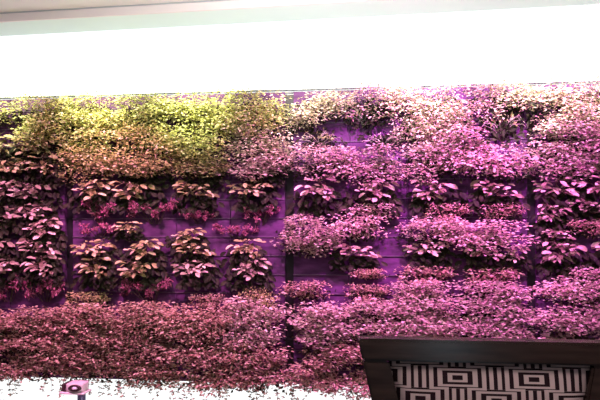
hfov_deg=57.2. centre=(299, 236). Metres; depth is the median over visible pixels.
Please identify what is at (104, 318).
bush
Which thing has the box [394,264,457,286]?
tuft
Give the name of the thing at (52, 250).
plant
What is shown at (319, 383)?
bush
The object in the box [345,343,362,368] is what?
bush
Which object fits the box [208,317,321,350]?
bush
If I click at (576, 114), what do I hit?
bush
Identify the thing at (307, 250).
tuft
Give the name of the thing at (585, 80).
trim
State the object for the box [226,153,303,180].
bush
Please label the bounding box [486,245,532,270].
plant
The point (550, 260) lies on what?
plant
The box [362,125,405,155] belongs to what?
plant
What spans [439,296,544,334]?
bush
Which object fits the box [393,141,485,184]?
bush
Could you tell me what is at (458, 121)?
bush
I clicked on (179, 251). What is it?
plant
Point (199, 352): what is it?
bush
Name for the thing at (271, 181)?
plant
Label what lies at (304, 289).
tuft
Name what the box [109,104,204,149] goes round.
bush
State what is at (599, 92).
bush
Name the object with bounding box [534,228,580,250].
plant
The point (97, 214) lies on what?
plant
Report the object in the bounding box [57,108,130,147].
bush
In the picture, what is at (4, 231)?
plant
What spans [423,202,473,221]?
tuft
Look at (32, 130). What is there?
bush
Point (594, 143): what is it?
bush
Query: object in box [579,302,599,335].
bush
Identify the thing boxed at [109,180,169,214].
plant
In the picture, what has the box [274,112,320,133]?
tuft
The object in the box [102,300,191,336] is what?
bush
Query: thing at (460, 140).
bush
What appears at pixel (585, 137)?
bush
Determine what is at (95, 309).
bush
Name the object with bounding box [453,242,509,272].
plant
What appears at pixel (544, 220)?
plant
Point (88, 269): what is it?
plant
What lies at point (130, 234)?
plant
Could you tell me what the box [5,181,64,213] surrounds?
plant
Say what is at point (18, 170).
plant
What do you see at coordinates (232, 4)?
trim
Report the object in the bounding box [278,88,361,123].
bush
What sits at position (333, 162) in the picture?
bush
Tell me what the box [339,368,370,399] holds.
bush
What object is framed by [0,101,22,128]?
bush
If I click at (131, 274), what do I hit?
plant
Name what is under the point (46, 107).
bush
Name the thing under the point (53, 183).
plant
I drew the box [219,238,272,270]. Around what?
plant
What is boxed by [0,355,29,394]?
bush
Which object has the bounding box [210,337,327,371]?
bush
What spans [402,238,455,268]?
plant
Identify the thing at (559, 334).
plant
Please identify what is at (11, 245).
plant
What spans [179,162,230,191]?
plant
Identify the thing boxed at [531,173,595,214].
plant
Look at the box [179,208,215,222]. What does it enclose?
plant
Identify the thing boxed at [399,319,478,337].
bush
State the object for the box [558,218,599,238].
tuft
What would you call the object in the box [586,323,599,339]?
bush
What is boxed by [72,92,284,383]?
wall panel
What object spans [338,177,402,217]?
plant
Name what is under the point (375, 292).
tuft
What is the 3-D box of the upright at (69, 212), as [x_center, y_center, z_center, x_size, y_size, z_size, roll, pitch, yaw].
[-1.646,0.012,3.981,0.080,1.990,0.038,0,0,6]
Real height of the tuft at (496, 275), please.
0.142 m
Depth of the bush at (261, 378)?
3.67 m
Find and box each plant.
[0,133,20,168]
[0,134,49,168]
[0,154,42,188]
[0,160,17,189]
[0,179,26,212]
[0,206,22,236]
[0,219,15,250]
[0,241,25,269]
[0,255,26,288]
[0,275,26,301]
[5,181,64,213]
[8,201,59,234]
[15,217,67,250]
[16,238,65,271]
[17,255,69,289]
[19,154,70,190]
[20,135,77,168]
[22,277,64,301]
[23,111,73,142]
[63,178,118,213]
[70,238,120,269]
[70,257,122,291]
[79,222,117,236]
[81,199,116,222]
[107,221,147,241]
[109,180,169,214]
[115,258,172,291]
[117,239,167,270]
[120,164,174,190]
[120,276,173,302]
[127,198,178,223]
[161,227,210,250]
[170,240,220,271]
[171,180,224,216]
[171,257,222,290]
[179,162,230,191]
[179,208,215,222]
[212,223,259,238]
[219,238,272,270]
[220,258,275,291]
[226,176,281,212]
[237,160,288,189]
[243,203,280,224]
[285,176,347,217]
[295,123,347,157]
[328,243,387,272]
[335,100,396,140]
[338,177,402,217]
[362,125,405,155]
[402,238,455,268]
[405,179,469,216]
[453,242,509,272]
[466,179,530,218]
[471,100,534,148]
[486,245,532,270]
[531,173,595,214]
[531,204,581,235]
[533,239,597,279]
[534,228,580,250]
[535,323,589,339]
[560,198,599,231]
[567,175,599,215]
[589,242,599,272]
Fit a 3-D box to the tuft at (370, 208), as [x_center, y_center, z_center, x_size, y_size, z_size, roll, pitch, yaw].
[0.482,-0.166,3.646,0.425,0.144,0.156,0,0,6]
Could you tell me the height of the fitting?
0.247 m
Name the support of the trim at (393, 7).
attached to the ceiling
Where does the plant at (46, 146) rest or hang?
attached to the wall panel at (60, 299)
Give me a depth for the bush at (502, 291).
3.52 m
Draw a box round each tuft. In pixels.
[64,290,112,310]
[185,292,224,310]
[236,286,280,313]
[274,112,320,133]
[275,279,335,300]
[279,236,332,258]
[327,214,393,242]
[341,201,404,221]
[342,282,390,302]
[350,267,389,279]
[387,115,428,145]
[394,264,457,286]
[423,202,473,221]
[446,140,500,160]
[462,267,524,286]
[479,202,529,221]
[555,265,599,288]
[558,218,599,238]
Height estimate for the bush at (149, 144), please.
0.299 m
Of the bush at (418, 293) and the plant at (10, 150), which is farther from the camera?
the plant at (10, 150)
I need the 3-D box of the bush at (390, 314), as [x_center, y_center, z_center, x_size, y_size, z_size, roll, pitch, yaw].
[0.485,0.501,3.597,0.700,0.225,0.259,0,0,6]
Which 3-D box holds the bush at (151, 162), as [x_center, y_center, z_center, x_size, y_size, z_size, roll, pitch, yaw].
[-1.084,-0.489,3.771,0.656,0.207,0.233,0,0,6]
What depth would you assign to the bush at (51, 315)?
3.79 m
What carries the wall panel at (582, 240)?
attached to the wall
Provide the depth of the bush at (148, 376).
3.77 m
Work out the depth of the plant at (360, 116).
3.67 m
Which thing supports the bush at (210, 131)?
attached to the wall panel at (171, 224)
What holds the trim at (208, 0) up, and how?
attached to the ceiling
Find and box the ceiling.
[0,0,207,12]
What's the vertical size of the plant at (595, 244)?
0.221 m
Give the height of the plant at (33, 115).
0.243 m
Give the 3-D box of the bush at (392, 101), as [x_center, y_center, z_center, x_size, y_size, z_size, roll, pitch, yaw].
[0.496,-0.888,3.596,0.680,0.232,0.258,0,0,6]
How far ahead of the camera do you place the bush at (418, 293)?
3.56 m
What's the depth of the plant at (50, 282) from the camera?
3.89 m
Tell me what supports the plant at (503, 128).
attached to the wall panel at (317, 268)
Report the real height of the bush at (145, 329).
0.264 m
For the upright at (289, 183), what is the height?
1.990 m
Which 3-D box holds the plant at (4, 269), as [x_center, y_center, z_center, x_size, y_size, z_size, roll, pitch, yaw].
[-2.125,0.247,3.885,0.381,0.245,0.188,0,0,6]
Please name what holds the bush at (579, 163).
attached to the wall panel at (582, 240)
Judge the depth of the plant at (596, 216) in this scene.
3.51 m
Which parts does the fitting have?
plate, post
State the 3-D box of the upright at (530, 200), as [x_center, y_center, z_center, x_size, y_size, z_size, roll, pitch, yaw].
[1.524,0.012,3.650,0.080,1.990,0.038,0,0,6]
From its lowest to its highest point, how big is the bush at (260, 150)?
0.265 m
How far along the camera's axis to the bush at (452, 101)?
3.53 m
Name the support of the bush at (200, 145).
attached to the wall panel at (171, 224)
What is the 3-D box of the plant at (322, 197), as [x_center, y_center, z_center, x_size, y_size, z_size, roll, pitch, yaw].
[0.104,-0.260,3.648,0.423,0.276,0.195,0,0,6]
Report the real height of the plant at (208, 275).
0.236 m
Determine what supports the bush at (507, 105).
attached to the wall panel at (317, 268)
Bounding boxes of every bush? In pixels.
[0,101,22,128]
[0,309,18,330]
[0,315,68,345]
[0,318,16,336]
[0,334,77,365]
[0,336,29,356]
[0,352,72,397]
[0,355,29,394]
[2,94,80,128]
[2,113,76,149]
[7,304,83,335]
[44,354,131,396]
[49,152,130,184]
[51,127,144,170]
[52,90,144,131]
[54,302,140,339]
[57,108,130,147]
[62,334,147,371]
[64,313,149,351]
[97,149,182,180]
[100,335,189,371]
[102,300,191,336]
[104,126,184,168]
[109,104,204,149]
[111,92,187,131]
[111,358,187,399]
[113,310,188,347]
[150,89,234,127]
[150,315,240,346]
[153,125,244,164]
[156,302,243,334]
[158,148,269,179]
[160,339,251,371]
[162,103,246,145]
[163,364,250,399]
[206,101,301,143]
[208,295,292,328]
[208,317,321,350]
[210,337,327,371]
[213,364,312,399]
[214,86,323,125]
[217,124,332,165]
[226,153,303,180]
[270,214,386,252]
[272,298,358,332]
[276,362,365,399]
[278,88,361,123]
[278,142,364,182]
[280,318,365,349]
[287,339,363,372]
[324,297,425,330]
[325,82,426,120]
[333,318,433,341]
[339,142,436,188]
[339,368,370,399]
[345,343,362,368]
[381,216,477,246]
[387,279,467,308]
[392,98,516,141]
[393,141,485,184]
[396,297,496,335]
[398,122,491,160]
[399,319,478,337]
[400,106,489,145]
[402,80,502,125]
[431,219,552,253]
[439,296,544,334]
[442,279,540,309]
[452,140,550,183]
[454,318,545,338]
[460,79,552,121]
[510,117,599,160]
[516,98,599,140]
[518,76,599,115]
[520,140,599,182]
[522,302,599,336]
[529,274,599,304]
[569,121,599,158]
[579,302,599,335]
[585,286,599,307]
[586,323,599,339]
[589,92,599,115]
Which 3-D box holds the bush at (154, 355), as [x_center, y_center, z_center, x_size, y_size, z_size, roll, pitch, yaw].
[-1.083,0.803,3.768,0.652,0.264,0.231,0,0,6]
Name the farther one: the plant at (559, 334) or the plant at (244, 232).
the plant at (244, 232)
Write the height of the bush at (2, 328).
0.228 m
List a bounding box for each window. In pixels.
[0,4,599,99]
[0,377,370,399]
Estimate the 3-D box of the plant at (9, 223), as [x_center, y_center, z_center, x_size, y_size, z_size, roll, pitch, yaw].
[-2.157,-0.124,3.896,0.388,0.248,0.172,0,0,6]
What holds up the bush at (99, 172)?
attached to the wall panel at (171, 224)
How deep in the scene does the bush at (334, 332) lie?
3.61 m
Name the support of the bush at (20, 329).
attached to the wall panel at (60, 299)
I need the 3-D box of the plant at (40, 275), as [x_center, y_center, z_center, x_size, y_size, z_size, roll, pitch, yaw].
[-1.833,0.253,3.858,0.390,0.253,0.181,0,0,6]
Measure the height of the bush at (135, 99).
0.273 m
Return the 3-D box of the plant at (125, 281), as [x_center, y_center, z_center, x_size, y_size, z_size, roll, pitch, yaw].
[-1.059,0.362,3.810,0.414,0.203,0.119,0,0,10]
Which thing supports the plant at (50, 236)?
attached to the wall panel at (60, 299)
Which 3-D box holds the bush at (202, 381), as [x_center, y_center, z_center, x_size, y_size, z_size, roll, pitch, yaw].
[-0.643,0.996,3.741,0.680,0.307,0.217,0,0,6]
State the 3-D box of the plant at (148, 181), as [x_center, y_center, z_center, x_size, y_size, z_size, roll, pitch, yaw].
[-1.058,-0.416,3.782,0.393,0.200,0.170,0,0,6]
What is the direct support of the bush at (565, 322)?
attached to the wall panel at (582, 240)
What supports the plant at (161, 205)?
attached to the wall panel at (171, 224)
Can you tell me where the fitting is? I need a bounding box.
[59,380,90,399]
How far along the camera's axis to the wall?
3.84 m
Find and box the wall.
[12,83,593,100]
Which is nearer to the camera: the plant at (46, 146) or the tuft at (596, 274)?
the tuft at (596, 274)
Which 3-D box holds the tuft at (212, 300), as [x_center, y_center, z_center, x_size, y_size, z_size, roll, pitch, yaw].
[-0.648,0.440,3.767,0.317,0.130,0.155,0,0,6]
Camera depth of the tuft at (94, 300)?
3.85 m
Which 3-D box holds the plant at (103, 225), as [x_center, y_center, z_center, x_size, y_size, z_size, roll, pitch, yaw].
[-1.417,-0.057,3.867,0.313,0.112,0.109,0,0,6]
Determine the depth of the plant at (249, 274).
3.73 m
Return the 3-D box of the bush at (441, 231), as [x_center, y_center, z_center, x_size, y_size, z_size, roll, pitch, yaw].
[0.838,-0.035,3.571,0.623,0.205,0.233,0,0,6]
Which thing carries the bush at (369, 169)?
attached to the wall panel at (317, 268)
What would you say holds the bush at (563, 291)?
attached to the wall panel at (582, 240)
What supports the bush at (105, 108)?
attached to the wall panel at (171, 224)
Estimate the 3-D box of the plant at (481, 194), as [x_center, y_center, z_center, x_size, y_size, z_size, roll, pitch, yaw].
[1.280,-0.243,3.533,0.403,0.260,0.180,0,0,6]
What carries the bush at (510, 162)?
attached to the wall panel at (317, 268)
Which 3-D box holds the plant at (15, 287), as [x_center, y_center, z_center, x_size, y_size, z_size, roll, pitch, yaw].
[-2.103,0.366,3.939,0.335,0.207,0.106,0,0,6]
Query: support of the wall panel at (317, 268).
attached to the wall
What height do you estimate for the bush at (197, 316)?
0.232 m
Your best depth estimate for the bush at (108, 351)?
3.76 m
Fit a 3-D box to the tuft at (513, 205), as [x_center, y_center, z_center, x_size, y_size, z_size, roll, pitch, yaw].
[1.318,-0.159,3.558,0.348,0.133,0.160,0,0,6]
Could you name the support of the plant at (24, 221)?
attached to the wall panel at (60, 299)
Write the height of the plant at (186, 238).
0.166 m
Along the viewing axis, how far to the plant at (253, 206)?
3.73 m
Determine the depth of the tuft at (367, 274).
3.65 m
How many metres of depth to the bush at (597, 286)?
3.50 m
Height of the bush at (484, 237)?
0.224 m
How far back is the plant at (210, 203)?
3.77 m
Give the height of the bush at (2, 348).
0.228 m
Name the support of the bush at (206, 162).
attached to the wall panel at (171, 224)
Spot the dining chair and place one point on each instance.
(396, 367)
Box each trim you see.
[0,0,229,13]
[0,0,390,22]
[0,0,599,35]
[0,79,599,98]
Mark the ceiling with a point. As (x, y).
(5, 5)
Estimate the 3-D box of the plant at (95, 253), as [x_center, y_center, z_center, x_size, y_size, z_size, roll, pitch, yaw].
[-1.433,0.118,3.817,0.374,0.228,0.180,0,0,6]
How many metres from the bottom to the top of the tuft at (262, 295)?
0.223 m
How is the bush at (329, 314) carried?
attached to the wall panel at (317, 268)
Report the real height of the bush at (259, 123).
0.264 m
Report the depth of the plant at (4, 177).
3.91 m
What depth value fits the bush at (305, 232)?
3.63 m
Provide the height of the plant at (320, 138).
0.247 m
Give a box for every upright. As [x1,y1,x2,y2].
[67,101,72,375]
[285,95,293,382]
[527,89,534,338]
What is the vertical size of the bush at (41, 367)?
0.331 m
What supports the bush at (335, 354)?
attached to the wall panel at (317, 268)
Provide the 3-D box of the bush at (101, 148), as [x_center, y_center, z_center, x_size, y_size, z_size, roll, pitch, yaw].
[-1.420,-0.597,3.797,0.710,0.303,0.257,0,0,6]
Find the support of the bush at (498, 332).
attached to the wall panel at (317, 268)
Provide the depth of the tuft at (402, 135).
3.62 m
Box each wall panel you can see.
[0,98,66,377]
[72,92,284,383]
[293,85,527,385]
[535,84,599,339]
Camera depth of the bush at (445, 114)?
3.54 m
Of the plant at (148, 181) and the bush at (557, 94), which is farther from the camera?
the plant at (148, 181)
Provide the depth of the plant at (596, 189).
3.50 m
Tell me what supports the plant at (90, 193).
attached to the wall panel at (171, 224)
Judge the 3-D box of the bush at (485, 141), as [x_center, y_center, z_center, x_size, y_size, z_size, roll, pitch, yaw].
[1.129,-0.556,3.576,0.387,0.179,0.166,0,0,6]
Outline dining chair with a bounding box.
[358,335,599,399]
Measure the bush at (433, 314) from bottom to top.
0.268 m
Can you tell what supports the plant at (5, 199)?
attached to the wall panel at (60, 299)
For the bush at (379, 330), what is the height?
0.224 m
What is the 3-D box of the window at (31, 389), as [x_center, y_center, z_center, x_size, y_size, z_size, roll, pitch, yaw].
[0.297,1.102,3.809,7.000,0.196,0.020,0,0,6]
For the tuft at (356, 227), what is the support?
attached to the wall panel at (317, 268)
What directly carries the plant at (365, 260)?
attached to the wall panel at (317, 268)
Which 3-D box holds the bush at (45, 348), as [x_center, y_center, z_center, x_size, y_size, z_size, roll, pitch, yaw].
[-1.877,0.786,3.844,0.700,0.225,0.259,0,0,6]
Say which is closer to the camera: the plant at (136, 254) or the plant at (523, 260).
the plant at (523, 260)
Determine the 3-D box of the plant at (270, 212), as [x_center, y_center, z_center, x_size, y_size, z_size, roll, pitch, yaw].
[-0.268,-0.163,3.750,0.282,0.164,0.100,0,0,6]
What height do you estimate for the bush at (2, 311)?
0.228 m
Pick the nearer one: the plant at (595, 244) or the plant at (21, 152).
the plant at (595, 244)
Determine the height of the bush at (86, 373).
0.302 m
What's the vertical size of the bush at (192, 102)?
0.240 m
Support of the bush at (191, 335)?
attached to the wall panel at (171, 224)
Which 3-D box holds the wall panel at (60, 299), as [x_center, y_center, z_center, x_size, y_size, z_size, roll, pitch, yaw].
[-2.510,0.007,4.033,1.674,2.000,0.035,0,0,6]
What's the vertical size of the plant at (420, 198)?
0.256 m
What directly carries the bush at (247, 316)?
attached to the wall panel at (171, 224)

